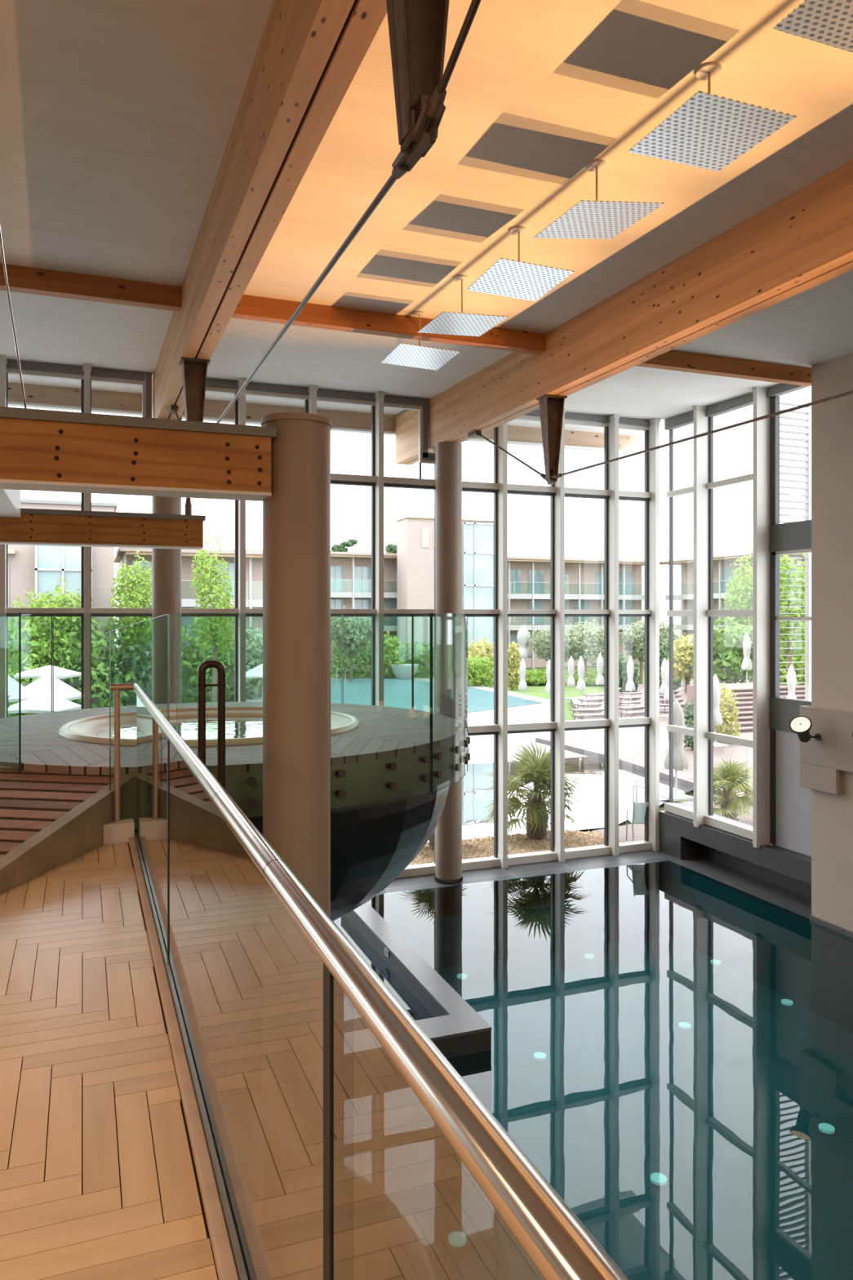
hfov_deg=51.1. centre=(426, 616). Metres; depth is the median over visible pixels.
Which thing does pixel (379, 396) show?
trim
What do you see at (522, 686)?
closed parasol
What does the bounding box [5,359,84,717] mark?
window
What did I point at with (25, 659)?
hedge
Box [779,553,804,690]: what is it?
slender tree
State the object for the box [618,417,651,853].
window
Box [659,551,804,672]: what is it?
hotel wing
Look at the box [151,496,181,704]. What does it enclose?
round column
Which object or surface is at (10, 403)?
gutter
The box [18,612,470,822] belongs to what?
guard
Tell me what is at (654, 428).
trim
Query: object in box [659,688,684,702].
sun lounger
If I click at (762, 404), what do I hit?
window mullion
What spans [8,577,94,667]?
leafy tree
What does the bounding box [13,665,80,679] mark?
parasol
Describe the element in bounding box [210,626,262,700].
hedge
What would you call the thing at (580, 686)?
closed parasol
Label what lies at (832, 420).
wall
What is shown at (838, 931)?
baseboard
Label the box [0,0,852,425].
ceiling
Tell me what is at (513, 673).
shrub
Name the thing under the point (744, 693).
steps
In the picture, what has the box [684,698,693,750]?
hedge
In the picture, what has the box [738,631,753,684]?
closed parasol
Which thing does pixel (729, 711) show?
shrub
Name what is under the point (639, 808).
garden chair
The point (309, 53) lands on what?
roof beam
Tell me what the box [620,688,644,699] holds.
sun lounger
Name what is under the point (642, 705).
sun lounger
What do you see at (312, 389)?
trim
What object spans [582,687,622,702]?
sun lounger
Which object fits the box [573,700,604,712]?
sun lounger
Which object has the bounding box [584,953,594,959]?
inlet
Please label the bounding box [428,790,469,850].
fan palm
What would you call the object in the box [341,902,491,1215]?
ledge
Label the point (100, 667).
hedge
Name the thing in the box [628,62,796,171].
panel
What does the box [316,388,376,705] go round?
window
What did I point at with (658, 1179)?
inlet
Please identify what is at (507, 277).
panel
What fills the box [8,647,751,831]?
ground
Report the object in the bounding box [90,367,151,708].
window
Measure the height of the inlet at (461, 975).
0.030 m
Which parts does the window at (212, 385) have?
head rail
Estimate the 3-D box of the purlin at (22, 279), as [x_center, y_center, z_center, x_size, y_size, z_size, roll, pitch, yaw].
[-7.433,-3.606,8.354,9.945,0.232,0.160,0,0,-21]
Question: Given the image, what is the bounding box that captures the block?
[103,818,134,844]
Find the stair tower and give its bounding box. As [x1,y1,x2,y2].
[395,494,493,672]
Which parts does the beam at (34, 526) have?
rail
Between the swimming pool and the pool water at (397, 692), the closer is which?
the swimming pool
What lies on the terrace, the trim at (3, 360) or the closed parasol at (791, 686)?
the closed parasol at (791, 686)
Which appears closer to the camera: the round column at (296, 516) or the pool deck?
the round column at (296, 516)
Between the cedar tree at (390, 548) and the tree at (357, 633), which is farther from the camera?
the cedar tree at (390, 548)
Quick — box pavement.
[426,756,693,842]
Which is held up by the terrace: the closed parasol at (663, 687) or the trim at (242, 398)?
the closed parasol at (663, 687)
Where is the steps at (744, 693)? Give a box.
[687,682,804,733]
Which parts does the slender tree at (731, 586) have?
crown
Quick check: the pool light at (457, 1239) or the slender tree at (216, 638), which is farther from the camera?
the slender tree at (216, 638)
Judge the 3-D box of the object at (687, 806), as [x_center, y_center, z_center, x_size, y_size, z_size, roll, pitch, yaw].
[5.755,4.170,15.726,0.340,0.860,4.600,0,0,-21]
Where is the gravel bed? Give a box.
[411,830,604,864]
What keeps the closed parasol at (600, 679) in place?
on the terrace
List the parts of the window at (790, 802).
panel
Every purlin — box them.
[0,263,181,311]
[231,294,545,354]
[636,350,811,386]
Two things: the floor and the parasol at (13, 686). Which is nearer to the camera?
the floor
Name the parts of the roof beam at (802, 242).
anchor plate, tie rod, head plate, foot plate, tie rod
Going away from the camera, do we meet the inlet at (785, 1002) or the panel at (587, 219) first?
the panel at (587, 219)
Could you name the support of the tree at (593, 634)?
on the ground
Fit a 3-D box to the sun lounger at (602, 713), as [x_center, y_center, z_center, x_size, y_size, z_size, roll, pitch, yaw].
[6.910,4.011,36.537,1.900,0.683,0.660,0,0,-17]
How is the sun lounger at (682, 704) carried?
on the terrace
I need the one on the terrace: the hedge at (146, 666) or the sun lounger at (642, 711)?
the sun lounger at (642, 711)
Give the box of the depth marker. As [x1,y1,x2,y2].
[384,946,389,958]
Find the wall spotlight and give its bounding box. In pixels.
[789,715,820,742]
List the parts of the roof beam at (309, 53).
anchor plate, tie rod, head plate, tie rod, foot plate, tie rod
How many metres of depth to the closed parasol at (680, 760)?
21.76 m
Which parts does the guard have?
glass pane, glass pane, glass pane, glass pane, glass pane, glass pane, glass pane, glass pane, glass pane, glass pane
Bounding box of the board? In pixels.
[8,382,639,449]
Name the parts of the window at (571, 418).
head rail, sill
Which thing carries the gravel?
on the gravel bed
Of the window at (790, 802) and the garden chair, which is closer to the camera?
the window at (790, 802)
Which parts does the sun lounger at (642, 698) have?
frame, seat, backrest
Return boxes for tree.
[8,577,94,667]
[107,550,151,705]
[190,535,234,702]
[330,538,358,551]
[330,605,371,681]
[383,543,396,553]
[526,625,577,662]
[564,617,619,671]
[618,618,664,684]
[659,619,682,648]
[666,632,693,693]
[722,546,753,683]
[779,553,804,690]
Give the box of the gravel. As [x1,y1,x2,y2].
[408,829,624,865]
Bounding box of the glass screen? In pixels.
[109,613,168,827]
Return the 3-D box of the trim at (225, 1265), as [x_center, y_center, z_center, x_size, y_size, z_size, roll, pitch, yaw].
[-0.515,1.532,2.213,0.038,0.035,8.500,0,0,-21]
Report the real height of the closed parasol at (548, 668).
2.420 m
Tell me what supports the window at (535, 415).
on the tile strip
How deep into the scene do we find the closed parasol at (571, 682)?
49.89 m
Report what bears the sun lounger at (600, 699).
on the terrace
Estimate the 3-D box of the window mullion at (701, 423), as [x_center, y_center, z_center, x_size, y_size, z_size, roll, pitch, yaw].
[4.954,-0.002,16.092,0.290,7.564,0.120,0,0,-21]
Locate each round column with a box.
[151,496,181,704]
[261,412,332,1239]
[434,441,462,884]
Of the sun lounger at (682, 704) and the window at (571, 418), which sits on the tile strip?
the window at (571, 418)
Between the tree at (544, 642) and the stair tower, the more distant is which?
the stair tower
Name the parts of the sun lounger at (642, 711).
seat, frame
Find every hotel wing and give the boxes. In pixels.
[114,547,262,699]
[231,548,661,671]
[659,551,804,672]
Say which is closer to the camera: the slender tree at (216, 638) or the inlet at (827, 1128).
the inlet at (827, 1128)
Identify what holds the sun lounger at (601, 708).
on the terrace
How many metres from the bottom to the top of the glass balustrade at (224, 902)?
1.136 m
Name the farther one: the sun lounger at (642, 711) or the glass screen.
the sun lounger at (642, 711)
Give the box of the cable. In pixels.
[0,226,26,408]
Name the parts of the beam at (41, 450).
rail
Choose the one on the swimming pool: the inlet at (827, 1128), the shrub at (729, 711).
the inlet at (827, 1128)
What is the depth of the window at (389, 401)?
15.52 m
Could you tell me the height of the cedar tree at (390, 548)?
13.368 m
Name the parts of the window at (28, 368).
head rail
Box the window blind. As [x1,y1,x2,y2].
[779,395,811,701]
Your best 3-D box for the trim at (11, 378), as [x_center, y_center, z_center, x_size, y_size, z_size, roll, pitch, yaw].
[-6.072,-4.085,14.485,23.100,0.330,1.600,0,0,-21]
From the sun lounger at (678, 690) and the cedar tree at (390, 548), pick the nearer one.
the sun lounger at (678, 690)
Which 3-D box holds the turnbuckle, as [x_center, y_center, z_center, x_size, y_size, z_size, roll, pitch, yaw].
[-3.225,-1.550,12.079,0.090,0.380,0.090,0,0,-21]
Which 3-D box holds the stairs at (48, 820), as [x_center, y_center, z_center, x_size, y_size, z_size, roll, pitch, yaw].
[-2.919,1.332,5.641,1.290,0.479,2.650,0,0,10]
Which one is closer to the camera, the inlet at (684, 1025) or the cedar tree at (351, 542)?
the inlet at (684, 1025)
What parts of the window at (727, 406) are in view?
sill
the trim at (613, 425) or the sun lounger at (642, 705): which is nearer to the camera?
the trim at (613, 425)
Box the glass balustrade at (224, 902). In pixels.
[110,683,628,1279]
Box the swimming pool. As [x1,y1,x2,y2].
[333,862,852,1279]
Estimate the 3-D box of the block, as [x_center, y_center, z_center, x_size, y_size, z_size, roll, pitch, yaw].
[-2.159,1.482,6.145,0.275,0.135,0.140,0,0,-21]
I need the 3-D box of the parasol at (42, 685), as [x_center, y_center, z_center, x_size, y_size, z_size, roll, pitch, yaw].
[-10.610,3.040,25.000,1.973,2.920,1.973,0,0,-21]
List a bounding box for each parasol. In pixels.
[8,672,80,702]
[8,675,24,697]
[8,693,80,713]
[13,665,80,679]
[245,663,262,702]
[516,625,532,658]
[518,657,527,701]
[545,659,550,703]
[564,655,575,699]
[573,655,588,705]
[593,653,604,698]
[622,656,638,706]
[659,657,668,709]
[659,661,675,718]
[659,699,693,801]
[680,677,690,687]
[713,674,728,747]
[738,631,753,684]
[786,664,796,698]
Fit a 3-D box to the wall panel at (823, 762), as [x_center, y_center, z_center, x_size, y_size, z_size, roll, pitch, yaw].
[8.760,1.930,5.749,0.515,1.200,16.420,0,0,-21]
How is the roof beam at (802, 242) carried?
on the round column at (448, 454)
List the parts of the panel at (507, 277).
rod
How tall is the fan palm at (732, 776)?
1.530 m
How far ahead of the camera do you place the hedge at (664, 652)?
49.94 m
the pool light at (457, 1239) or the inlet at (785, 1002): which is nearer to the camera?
the pool light at (457, 1239)
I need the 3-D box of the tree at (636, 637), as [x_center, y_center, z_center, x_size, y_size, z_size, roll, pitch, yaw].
[14.548,2.327,59.955,3.219,4.593,3.064,0,0,-21]
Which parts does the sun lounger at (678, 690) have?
backrest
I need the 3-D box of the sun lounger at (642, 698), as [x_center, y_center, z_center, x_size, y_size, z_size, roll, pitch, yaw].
[9.883,4.011,42.026,1.900,0.683,0.660,0,0,-29]
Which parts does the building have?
bay frame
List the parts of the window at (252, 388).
head rail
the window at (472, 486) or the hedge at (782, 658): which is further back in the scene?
the hedge at (782, 658)
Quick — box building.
[8,498,117,707]
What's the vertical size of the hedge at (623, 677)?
2.616 m
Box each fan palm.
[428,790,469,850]
[483,740,590,840]
[691,756,753,820]
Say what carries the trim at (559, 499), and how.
on the tile strip
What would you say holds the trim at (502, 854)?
on the tile strip
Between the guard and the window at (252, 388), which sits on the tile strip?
the window at (252, 388)
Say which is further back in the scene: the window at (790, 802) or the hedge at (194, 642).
the hedge at (194, 642)
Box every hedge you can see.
[8,616,66,716]
[43,616,135,708]
[91,617,184,707]
[181,616,234,702]
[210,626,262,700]
[330,639,371,678]
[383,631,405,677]
[397,641,434,677]
[462,636,493,683]
[462,654,493,687]
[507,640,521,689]
[518,667,546,685]
[573,670,604,686]
[618,653,640,692]
[659,639,682,694]
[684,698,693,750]
[713,616,753,683]
[779,620,804,685]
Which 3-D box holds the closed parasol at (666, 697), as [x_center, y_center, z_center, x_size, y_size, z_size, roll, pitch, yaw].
[10.470,3.140,38.500,0.600,2.420,0.600,0,0,-32]
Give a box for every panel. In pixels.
[380,311,459,370]
[417,275,508,336]
[466,226,573,301]
[533,159,664,239]
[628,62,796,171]
[773,0,852,52]
[800,705,852,795]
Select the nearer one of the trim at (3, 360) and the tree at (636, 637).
the trim at (3, 360)
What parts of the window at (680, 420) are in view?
sill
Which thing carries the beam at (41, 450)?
attached to the round column at (296, 516)
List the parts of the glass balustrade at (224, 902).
post, glass pane, glass pane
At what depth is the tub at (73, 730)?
8.99 m
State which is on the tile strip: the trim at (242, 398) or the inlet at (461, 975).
the trim at (242, 398)
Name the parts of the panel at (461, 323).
rod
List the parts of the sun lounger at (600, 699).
seat, frame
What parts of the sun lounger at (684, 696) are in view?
backrest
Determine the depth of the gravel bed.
17.45 m
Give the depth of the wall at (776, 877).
15.22 m
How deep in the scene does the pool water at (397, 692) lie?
50.51 m
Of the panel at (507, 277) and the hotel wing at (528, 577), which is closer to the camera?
the panel at (507, 277)
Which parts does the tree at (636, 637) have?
crown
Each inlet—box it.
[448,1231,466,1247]
[457,973,466,979]
[533,1052,546,1060]
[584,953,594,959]
[650,1172,666,1186]
[678,1022,690,1029]
[710,959,720,964]
[781,999,793,1005]
[818,1123,835,1133]
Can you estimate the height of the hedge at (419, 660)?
2.919 m
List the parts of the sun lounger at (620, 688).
seat, frame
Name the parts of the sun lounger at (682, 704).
backrest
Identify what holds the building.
on the ground
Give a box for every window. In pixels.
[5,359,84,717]
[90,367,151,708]
[142,372,238,702]
[245,382,308,616]
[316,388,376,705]
[383,394,435,878]
[418,398,499,871]
[507,408,556,866]
[564,411,611,859]
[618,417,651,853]
[664,410,693,819]
[704,391,753,839]
[766,383,811,857]
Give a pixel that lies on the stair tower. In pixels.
(415, 535)
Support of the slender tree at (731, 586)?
on the ground
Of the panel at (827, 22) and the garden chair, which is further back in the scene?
the garden chair
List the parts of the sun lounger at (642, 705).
seat, frame, backrest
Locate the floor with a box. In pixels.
[0,842,218,1279]
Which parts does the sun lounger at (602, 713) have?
seat, frame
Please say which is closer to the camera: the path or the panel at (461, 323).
the panel at (461, 323)
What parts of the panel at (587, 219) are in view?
rod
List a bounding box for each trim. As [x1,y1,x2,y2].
[0,355,7,718]
[8,374,662,435]
[82,363,91,708]
[128,837,239,1279]
[237,377,246,702]
[307,385,317,413]
[374,391,385,706]
[497,422,507,868]
[554,408,565,862]
[608,413,619,856]
[648,417,660,851]
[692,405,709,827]
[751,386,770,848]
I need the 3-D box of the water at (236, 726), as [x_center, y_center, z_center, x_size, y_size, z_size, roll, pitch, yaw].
[-2.146,1.143,9.033,2.230,0.001,2.230,0,0,-21]
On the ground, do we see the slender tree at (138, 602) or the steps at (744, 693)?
the slender tree at (138, 602)
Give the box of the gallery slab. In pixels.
[0,488,20,517]
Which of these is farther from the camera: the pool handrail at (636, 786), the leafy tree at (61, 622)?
the leafy tree at (61, 622)
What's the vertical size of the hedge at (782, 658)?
4.745 m
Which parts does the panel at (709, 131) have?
rod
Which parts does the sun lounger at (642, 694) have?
seat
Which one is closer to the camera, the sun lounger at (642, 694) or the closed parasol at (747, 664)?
the closed parasol at (747, 664)
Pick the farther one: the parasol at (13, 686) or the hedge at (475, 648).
the hedge at (475, 648)
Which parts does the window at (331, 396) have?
head rail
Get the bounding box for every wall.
[659,810,811,922]
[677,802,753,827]
[811,352,852,932]
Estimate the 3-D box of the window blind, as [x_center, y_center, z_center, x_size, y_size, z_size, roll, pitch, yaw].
[6.507,0.350,16.027,0.980,8.700,0.100,0,0,-21]
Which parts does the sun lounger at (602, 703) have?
frame, seat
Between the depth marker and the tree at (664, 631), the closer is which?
the depth marker
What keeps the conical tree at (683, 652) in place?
on the terrace
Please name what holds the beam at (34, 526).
attached to the gallery slab
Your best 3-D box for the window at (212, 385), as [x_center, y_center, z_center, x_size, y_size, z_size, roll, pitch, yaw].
[-3.737,0.338,14.213,1.500,8.324,0.210,0,0,-21]
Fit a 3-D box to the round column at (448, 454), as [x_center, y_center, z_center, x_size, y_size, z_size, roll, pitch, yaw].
[0.380,0.776,15.238,0.482,7.448,0.482,0,0,-21]
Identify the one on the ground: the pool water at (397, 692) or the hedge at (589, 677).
the hedge at (589, 677)
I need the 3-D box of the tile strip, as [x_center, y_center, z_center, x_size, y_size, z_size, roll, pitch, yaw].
[-4.269,4.750,13.702,19.900,0.500,1.160,0,0,-21]
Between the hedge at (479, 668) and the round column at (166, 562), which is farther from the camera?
the hedge at (479, 668)
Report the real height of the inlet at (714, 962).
0.030 m
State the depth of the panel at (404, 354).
10.92 m
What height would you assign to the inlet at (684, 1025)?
0.030 m
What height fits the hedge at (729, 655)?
3.715 m
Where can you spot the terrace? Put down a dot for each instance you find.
(589, 743)
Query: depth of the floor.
2.88 m
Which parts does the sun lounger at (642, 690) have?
seat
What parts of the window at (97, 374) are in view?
head rail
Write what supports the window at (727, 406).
in the wall at (832, 420)
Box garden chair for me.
[626,801,649,841]
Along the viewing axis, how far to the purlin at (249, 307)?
10.89 m
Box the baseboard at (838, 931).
[809,915,852,942]
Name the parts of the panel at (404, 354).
rod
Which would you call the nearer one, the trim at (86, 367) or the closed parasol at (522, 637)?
the trim at (86, 367)
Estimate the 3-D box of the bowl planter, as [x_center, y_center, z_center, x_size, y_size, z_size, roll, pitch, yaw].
[-1.573,3.980,64.500,2.000,1.000,2.000,0,0,-21]
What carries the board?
attached to the trim at (11, 378)
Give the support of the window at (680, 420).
in the wall at (832, 420)
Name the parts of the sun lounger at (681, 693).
backrest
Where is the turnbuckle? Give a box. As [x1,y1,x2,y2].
[184,497,191,515]
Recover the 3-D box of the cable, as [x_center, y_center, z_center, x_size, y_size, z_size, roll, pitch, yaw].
[-1.734,-2.350,3.367,0.023,2.271,4.040,0,0,-19]
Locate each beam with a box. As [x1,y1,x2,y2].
[0,406,276,501]
[0,508,205,549]
[151,0,480,422]
[395,159,852,484]
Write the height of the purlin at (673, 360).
0.232 m
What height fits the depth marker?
0.090 m
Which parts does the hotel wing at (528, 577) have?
post, guard rail, post, post, post, post, post, post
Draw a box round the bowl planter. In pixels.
[391,663,418,679]
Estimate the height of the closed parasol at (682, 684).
2.420 m
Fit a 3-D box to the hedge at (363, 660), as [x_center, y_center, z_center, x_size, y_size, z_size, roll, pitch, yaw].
[-5.351,3.173,66.143,4.894,3.495,4.859,0,0,-21]
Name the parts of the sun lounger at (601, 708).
frame, seat, backrest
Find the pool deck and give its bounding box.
[245,676,587,764]
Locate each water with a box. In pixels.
[97,716,262,739]
[257,677,541,713]
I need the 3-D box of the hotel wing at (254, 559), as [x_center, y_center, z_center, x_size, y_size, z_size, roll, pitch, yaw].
[-14.337,0.480,55.350,9.300,8.600,11.400,0,0,-21]
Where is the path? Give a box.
[592,794,753,842]
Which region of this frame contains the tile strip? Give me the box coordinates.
[333,849,679,930]
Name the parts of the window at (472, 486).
sill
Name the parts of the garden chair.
leg, leg, seat, backrest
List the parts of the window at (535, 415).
head rail, sill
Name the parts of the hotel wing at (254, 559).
post, guard rail, post, post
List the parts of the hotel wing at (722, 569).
post, post, post, post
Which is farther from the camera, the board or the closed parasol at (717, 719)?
the closed parasol at (717, 719)
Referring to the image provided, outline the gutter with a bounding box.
[8,400,635,453]
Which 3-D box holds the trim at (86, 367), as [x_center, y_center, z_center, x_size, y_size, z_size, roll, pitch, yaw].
[-5.152,0.345,13.547,0.120,8.310,0.252,0,0,-21]
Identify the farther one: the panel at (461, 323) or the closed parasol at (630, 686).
the closed parasol at (630, 686)
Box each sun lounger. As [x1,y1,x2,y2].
[569,703,604,718]
[570,706,620,719]
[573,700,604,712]
[577,692,619,706]
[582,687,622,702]
[618,691,644,704]
[618,695,644,709]
[618,699,644,715]
[618,702,662,717]
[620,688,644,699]
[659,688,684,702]
[659,692,687,703]
[659,697,687,713]
[662,686,684,697]
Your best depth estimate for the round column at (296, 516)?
5.83 m
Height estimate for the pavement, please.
0.001 m
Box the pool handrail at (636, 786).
[632,780,644,812]
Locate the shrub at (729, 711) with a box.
[713,683,741,743]
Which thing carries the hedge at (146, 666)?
on the ground
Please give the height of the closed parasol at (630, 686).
2.420 m
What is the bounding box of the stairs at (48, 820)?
[0,755,136,893]
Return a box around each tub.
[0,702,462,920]
[57,706,359,746]
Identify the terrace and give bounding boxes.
[535,679,804,805]
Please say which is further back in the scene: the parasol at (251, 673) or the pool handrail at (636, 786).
the parasol at (251, 673)
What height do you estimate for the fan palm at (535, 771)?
1.981 m
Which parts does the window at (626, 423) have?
head rail, sill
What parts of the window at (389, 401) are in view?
head rail, sill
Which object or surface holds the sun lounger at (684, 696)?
on the terrace
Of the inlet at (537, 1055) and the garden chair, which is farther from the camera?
the garden chair
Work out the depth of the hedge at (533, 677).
59.55 m
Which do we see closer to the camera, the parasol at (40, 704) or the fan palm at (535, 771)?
the fan palm at (535, 771)

